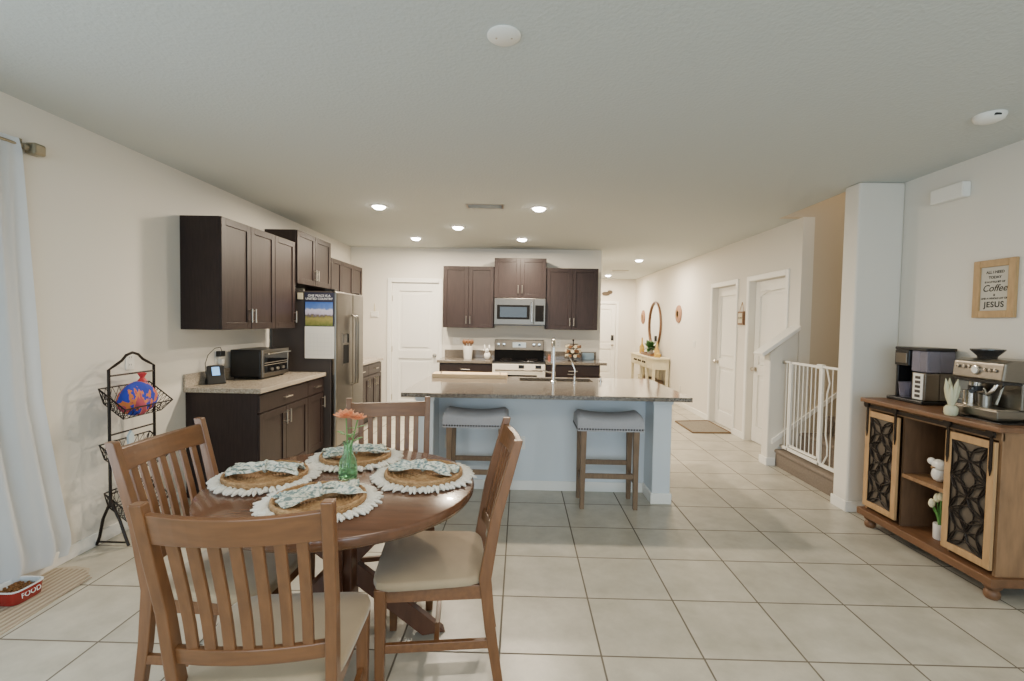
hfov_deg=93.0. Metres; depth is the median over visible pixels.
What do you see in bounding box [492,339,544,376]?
electric range
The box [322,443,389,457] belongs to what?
cloth napkin
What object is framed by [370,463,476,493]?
placemat
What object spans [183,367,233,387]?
backsplash
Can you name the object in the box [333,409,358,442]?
flower
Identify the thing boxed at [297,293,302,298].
magnet
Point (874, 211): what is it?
column
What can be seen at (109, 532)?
baseboard
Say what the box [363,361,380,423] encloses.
base cabinet
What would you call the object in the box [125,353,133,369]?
wall outlet
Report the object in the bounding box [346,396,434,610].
dining chair
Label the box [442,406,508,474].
bar stool
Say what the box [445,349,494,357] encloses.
backsplash
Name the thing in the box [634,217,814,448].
wall
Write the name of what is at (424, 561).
seat cushion
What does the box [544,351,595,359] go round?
backsplash
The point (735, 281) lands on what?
trim
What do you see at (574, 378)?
tap
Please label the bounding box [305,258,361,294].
upper cabinet
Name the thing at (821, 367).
safety gate
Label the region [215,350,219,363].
wall outlet
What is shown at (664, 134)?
ceiling
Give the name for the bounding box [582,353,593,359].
box
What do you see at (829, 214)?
wall
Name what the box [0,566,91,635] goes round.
mat
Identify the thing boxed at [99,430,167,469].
basket
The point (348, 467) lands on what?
bud vase
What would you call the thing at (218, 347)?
power cord
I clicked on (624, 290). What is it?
wall
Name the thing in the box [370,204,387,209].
recessed light
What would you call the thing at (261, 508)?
placemat
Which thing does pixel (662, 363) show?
console table
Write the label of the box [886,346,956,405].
coffee maker
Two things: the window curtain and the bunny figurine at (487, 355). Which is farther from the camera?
the bunny figurine at (487, 355)
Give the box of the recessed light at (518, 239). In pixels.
[516,238,527,241]
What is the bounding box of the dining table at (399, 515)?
[189,450,473,634]
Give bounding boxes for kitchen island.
[415,397,673,503]
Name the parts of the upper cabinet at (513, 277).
door, door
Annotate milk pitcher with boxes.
[959,389,978,404]
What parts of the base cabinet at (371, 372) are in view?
drawer, door, door, drawer, door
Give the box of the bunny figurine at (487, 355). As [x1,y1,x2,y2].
[484,345,490,358]
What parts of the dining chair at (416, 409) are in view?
post, rail, post, leg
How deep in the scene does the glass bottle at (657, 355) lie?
9.63 m
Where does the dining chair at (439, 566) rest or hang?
on the floor
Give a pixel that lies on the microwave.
(507, 311)
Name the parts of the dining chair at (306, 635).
post, rail, rail, post, seat frame, leg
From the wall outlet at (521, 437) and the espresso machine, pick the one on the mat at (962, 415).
the espresso machine
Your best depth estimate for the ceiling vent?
4.83 m
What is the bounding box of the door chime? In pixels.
[930,181,970,205]
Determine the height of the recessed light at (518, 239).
0.034 m
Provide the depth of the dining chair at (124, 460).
1.93 m
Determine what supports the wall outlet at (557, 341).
attached to the wall at (378, 264)
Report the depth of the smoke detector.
2.58 m
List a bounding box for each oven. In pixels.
[230,347,290,378]
[492,362,544,376]
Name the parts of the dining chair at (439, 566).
leg, leg, seat frame, rail, post, post, rail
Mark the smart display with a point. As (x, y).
(215, 374)
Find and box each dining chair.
[104,417,314,680]
[127,498,370,680]
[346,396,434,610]
[373,417,522,680]
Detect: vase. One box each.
[116,372,158,415]
[338,440,357,480]
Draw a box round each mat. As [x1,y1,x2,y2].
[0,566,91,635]
[942,411,1023,425]
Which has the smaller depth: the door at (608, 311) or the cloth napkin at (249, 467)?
the cloth napkin at (249, 467)
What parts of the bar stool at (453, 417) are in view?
leg, leg, nailhead trim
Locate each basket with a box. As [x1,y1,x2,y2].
[98,381,172,419]
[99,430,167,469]
[103,478,167,521]
[650,379,662,384]
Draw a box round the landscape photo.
[305,302,332,325]
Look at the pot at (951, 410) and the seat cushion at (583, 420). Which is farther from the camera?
the seat cushion at (583, 420)
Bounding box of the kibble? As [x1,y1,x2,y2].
[0,580,34,592]
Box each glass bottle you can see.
[639,337,643,353]
[654,341,659,356]
[655,349,660,357]
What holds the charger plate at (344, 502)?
on the placemat at (261, 508)
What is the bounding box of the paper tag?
[127,430,133,443]
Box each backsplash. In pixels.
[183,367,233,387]
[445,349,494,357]
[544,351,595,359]
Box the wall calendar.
[305,292,333,358]
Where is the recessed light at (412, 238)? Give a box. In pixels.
[410,237,421,240]
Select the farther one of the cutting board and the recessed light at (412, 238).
the recessed light at (412, 238)
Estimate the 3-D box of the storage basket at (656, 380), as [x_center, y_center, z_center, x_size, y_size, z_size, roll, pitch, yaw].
[2.912,0.904,9.840,0.236,0.200,0.360,1,2,1]
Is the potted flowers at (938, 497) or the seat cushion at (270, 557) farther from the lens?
the potted flowers at (938, 497)
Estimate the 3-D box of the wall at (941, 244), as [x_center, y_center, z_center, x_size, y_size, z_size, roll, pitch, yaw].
[3.083,0.204,0.348,0.120,2.640,7.190,1,2,1]
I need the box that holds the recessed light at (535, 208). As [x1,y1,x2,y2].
[530,206,547,211]
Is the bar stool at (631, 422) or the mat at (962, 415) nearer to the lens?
the mat at (962, 415)
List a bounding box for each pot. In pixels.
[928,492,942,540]
[943,405,958,415]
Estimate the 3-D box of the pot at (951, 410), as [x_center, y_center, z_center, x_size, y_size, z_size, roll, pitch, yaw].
[2.669,0.424,2.956,0.068,0.060,0.067,1,2,1]
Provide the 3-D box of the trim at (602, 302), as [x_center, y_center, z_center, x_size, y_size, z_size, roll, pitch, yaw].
[2.196,0.017,12.565,1.090,2.065,0.015,1,2,1]
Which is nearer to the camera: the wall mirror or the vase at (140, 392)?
the vase at (140, 392)
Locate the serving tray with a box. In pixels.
[641,352,653,356]
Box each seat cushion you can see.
[168,548,310,604]
[187,592,370,680]
[373,531,482,591]
[442,406,508,428]
[573,409,643,431]
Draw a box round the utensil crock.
[463,346,472,358]
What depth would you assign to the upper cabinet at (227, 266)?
3.91 m
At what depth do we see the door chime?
3.37 m
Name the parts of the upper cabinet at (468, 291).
door, door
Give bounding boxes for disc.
[641,310,644,323]
[675,305,681,322]
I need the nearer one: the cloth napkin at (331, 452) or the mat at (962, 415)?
the cloth napkin at (331, 452)
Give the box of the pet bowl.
[0,576,43,606]
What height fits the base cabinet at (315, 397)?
0.874 m
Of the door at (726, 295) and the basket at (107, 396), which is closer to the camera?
the basket at (107, 396)
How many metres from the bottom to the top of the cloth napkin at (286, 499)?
0.060 m
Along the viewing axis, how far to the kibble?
2.53 m
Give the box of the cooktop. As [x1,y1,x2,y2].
[493,358,544,362]
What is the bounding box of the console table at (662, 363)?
[630,352,669,386]
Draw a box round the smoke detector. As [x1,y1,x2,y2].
[972,109,1007,124]
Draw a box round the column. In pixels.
[833,182,904,500]
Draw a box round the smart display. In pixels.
[205,365,225,384]
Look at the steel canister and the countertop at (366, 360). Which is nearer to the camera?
the steel canister
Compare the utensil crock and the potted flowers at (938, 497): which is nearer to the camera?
the potted flowers at (938, 497)
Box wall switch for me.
[453,337,459,344]
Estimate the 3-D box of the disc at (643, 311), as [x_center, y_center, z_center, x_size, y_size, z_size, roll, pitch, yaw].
[3.142,-0.563,11.683,0.038,0.330,0.330,1,2,1]
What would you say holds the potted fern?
on the serving tray
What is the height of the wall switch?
0.115 m
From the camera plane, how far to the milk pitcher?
2.94 m
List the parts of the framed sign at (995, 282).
print panel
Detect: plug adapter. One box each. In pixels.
[216,351,224,356]
[218,359,224,363]
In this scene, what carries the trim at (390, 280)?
attached to the wall at (378, 264)
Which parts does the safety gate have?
gate door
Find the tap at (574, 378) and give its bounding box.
[565,355,576,382]
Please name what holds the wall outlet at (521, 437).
attached to the kitchen island
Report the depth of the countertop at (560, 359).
7.42 m
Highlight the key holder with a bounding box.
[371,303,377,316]
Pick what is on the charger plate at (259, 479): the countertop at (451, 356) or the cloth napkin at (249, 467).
the cloth napkin at (249, 467)
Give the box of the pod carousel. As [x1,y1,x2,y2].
[568,339,577,360]
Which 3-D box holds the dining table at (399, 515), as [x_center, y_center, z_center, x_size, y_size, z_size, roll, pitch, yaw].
[-0.750,1.012,2.173,1.150,0.762,1.150,1,2,1]
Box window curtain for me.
[0,132,70,583]
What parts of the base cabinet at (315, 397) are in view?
door, drawer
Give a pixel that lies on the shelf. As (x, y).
(925, 479)
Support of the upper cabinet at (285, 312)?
attached to the wall at (104, 214)
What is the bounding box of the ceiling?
[0,0,1023,278]
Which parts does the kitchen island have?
post, baseboard, post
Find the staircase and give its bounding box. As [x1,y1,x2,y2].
[774,416,835,496]
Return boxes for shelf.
[902,473,942,492]
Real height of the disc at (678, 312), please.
0.330 m
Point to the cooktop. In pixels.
(496, 360)
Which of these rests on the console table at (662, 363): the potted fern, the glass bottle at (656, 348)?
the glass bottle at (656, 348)
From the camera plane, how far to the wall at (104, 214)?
3.16 m
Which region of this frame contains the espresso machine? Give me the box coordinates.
[947,348,1023,421]
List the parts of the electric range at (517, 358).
panel, control panel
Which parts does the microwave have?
handle, control panel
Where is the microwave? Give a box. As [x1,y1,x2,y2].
[494,298,545,325]
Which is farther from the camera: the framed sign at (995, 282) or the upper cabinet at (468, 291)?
the upper cabinet at (468, 291)
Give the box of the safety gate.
[779,361,837,472]
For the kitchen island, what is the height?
0.880 m
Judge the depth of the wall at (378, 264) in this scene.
7.72 m
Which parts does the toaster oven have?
frame, glass door, handle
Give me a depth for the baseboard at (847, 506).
4.00 m
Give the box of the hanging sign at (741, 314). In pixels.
[737,302,744,324]
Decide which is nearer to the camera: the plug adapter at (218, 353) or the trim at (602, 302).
the plug adapter at (218, 353)
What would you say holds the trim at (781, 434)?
attached to the wall at (829, 214)
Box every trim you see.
[387,278,442,401]
[601,301,618,377]
[707,279,738,433]
[741,269,789,439]
[753,326,800,356]
[771,392,836,443]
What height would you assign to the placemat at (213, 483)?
0.038 m
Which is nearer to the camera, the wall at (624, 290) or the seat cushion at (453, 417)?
the seat cushion at (453, 417)
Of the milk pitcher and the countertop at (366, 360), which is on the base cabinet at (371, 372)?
the countertop at (366, 360)
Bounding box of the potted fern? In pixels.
[642,340,655,353]
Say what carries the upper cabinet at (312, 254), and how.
attached to the wall at (104, 214)
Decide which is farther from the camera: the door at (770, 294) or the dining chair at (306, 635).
the door at (770, 294)
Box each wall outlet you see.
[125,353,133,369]
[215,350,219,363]
[520,436,524,448]
[556,340,560,347]
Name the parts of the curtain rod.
rod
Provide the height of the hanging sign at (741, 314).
0.304 m
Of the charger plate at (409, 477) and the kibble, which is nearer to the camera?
the charger plate at (409, 477)
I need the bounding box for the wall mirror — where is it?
[648,301,661,347]
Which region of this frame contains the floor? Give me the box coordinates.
[0,403,1023,680]
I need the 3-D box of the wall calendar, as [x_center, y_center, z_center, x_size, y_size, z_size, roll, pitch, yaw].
[-2.074,-0.161,5.236,0.317,0.710,0.005,1,2,1]
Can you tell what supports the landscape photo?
on the wall calendar
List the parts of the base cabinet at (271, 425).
door, drawer, handle, door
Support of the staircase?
on the floor
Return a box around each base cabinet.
[185,381,307,497]
[306,377,324,453]
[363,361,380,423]
[439,363,492,371]
[545,364,599,377]
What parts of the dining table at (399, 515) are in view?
leg, leg, leg, post, leg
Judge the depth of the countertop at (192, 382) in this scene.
4.15 m
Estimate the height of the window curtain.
2.370 m
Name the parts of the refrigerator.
door, dispenser panel, handle, handle, door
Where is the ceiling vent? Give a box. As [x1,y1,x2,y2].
[466,204,503,208]
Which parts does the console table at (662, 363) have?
leg, leg, leg, leg, leg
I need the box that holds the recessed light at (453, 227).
[451,226,464,229]
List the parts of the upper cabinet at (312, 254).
door, door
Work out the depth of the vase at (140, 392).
3.20 m
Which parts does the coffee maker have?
badge plate, panel, plate, control panel, lid, water tank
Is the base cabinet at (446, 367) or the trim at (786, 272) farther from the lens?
the base cabinet at (446, 367)
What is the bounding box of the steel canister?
[978,392,992,406]
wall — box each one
[0,91,350,544]
[351,247,601,401]
[601,279,635,378]
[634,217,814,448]
[761,192,845,457]
[898,140,1023,401]
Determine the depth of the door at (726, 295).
7.19 m
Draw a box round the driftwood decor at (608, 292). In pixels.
[602,290,612,295]
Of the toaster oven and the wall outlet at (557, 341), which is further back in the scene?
the wall outlet at (557, 341)
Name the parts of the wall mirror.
glass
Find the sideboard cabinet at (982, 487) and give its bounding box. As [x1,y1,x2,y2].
[857,397,1023,600]
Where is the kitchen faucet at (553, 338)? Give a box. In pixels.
[542,337,555,381]
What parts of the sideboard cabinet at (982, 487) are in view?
glass, barn door, panel, header rail, glass, barn door, panel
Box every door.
[391,283,438,401]
[599,304,615,377]
[713,286,735,428]
[750,277,784,444]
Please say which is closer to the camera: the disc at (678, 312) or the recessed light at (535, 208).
the recessed light at (535, 208)
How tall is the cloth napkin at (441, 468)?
0.060 m
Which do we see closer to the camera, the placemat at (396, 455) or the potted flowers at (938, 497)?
the placemat at (396, 455)
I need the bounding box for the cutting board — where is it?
[432,371,507,378]
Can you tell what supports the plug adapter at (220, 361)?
attached to the wall outlet at (216, 358)
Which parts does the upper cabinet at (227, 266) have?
door, door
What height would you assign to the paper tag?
0.130 m
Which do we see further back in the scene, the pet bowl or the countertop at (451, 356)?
the countertop at (451, 356)
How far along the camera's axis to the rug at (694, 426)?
7.09 m
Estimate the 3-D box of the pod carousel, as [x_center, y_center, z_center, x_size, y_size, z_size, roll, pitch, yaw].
[0.924,0.145,7.345,0.158,0.331,0.158,1,2,1]
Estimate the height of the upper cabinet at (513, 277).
0.600 m
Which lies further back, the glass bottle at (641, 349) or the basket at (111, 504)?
the glass bottle at (641, 349)
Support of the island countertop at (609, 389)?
on the kitchen island
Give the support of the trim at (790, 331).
attached to the wall at (829, 214)
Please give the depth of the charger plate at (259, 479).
2.12 m
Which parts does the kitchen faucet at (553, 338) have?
spout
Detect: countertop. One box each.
[183,367,325,393]
[363,357,383,364]
[401,375,692,401]
[437,349,494,363]
[544,351,606,365]
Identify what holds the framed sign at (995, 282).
attached to the wall at (941, 244)
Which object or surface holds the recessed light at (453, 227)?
in the ceiling
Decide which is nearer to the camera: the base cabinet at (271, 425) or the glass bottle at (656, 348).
the base cabinet at (271, 425)
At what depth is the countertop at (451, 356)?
7.67 m
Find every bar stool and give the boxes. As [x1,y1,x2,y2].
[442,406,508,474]
[573,409,643,509]
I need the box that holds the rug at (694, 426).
[675,420,730,432]
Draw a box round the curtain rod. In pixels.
[0,136,45,156]
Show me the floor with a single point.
(750, 571)
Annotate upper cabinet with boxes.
[180,215,274,329]
[265,229,330,288]
[273,235,296,328]
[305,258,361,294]
[443,266,494,327]
[494,258,546,298]
[544,268,598,329]
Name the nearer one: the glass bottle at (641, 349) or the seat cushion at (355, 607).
the seat cushion at (355, 607)
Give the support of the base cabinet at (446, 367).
on the floor
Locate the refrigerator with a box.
[272,289,362,452]
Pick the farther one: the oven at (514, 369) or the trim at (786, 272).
the oven at (514, 369)
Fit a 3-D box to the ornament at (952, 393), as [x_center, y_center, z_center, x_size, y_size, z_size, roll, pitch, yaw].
[2.668,0.342,2.952,0.072,0.225,0.076,1,2,1]
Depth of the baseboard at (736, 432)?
7.96 m
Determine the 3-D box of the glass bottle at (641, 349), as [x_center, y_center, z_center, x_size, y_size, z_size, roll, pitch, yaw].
[2.927,0.112,10.941,0.110,0.360,0.108,1,2,1]
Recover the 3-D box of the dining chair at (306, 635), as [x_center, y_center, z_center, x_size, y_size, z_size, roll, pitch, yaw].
[-0.735,0.907,1.517,0.492,1.020,0.603,1,2,-5]
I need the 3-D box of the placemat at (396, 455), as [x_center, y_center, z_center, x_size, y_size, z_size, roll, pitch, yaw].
[-0.811,0.612,2.513,0.481,0.037,0.472,2,2,27]
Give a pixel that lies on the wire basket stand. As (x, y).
(111, 503)
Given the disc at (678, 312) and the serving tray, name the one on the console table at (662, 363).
the serving tray
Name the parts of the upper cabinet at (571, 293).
door, door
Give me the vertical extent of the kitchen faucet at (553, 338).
0.430 m
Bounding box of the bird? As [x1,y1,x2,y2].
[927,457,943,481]
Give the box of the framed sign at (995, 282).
[971,256,1019,317]
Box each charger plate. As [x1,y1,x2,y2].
[220,460,308,489]
[269,480,366,514]
[319,446,390,466]
[384,459,462,488]
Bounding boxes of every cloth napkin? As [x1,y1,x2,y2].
[225,459,304,476]
[271,479,366,508]
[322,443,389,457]
[388,458,459,475]
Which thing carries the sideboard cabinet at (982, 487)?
on the floor
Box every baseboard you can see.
[21,492,179,575]
[674,402,741,437]
[759,454,864,511]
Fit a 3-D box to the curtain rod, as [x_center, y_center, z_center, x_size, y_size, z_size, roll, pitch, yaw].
[-2.646,-1.004,1.461,0.065,0.080,2.500,1,2,1]
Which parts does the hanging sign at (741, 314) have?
panel, frame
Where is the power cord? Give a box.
[205,347,222,373]
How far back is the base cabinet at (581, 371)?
7.12 m
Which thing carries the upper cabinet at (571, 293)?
attached to the wall at (378, 264)
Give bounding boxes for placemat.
[206,461,323,496]
[250,483,383,521]
[305,447,403,472]
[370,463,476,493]
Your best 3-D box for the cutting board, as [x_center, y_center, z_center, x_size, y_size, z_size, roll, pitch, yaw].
[-0.427,0.346,4.997,0.757,0.063,0.225,1,2,1]
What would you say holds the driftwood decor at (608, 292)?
attached to the wall at (624, 290)
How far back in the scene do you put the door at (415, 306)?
7.78 m
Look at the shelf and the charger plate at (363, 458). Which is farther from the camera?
the shelf
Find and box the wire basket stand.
[95,351,172,545]
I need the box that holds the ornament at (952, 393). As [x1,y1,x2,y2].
[943,378,960,415]
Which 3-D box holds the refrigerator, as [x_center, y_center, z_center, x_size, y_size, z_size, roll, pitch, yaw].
[-2.210,0.330,5.709,0.776,1.810,0.895,1,2,1]
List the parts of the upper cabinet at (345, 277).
door, door, door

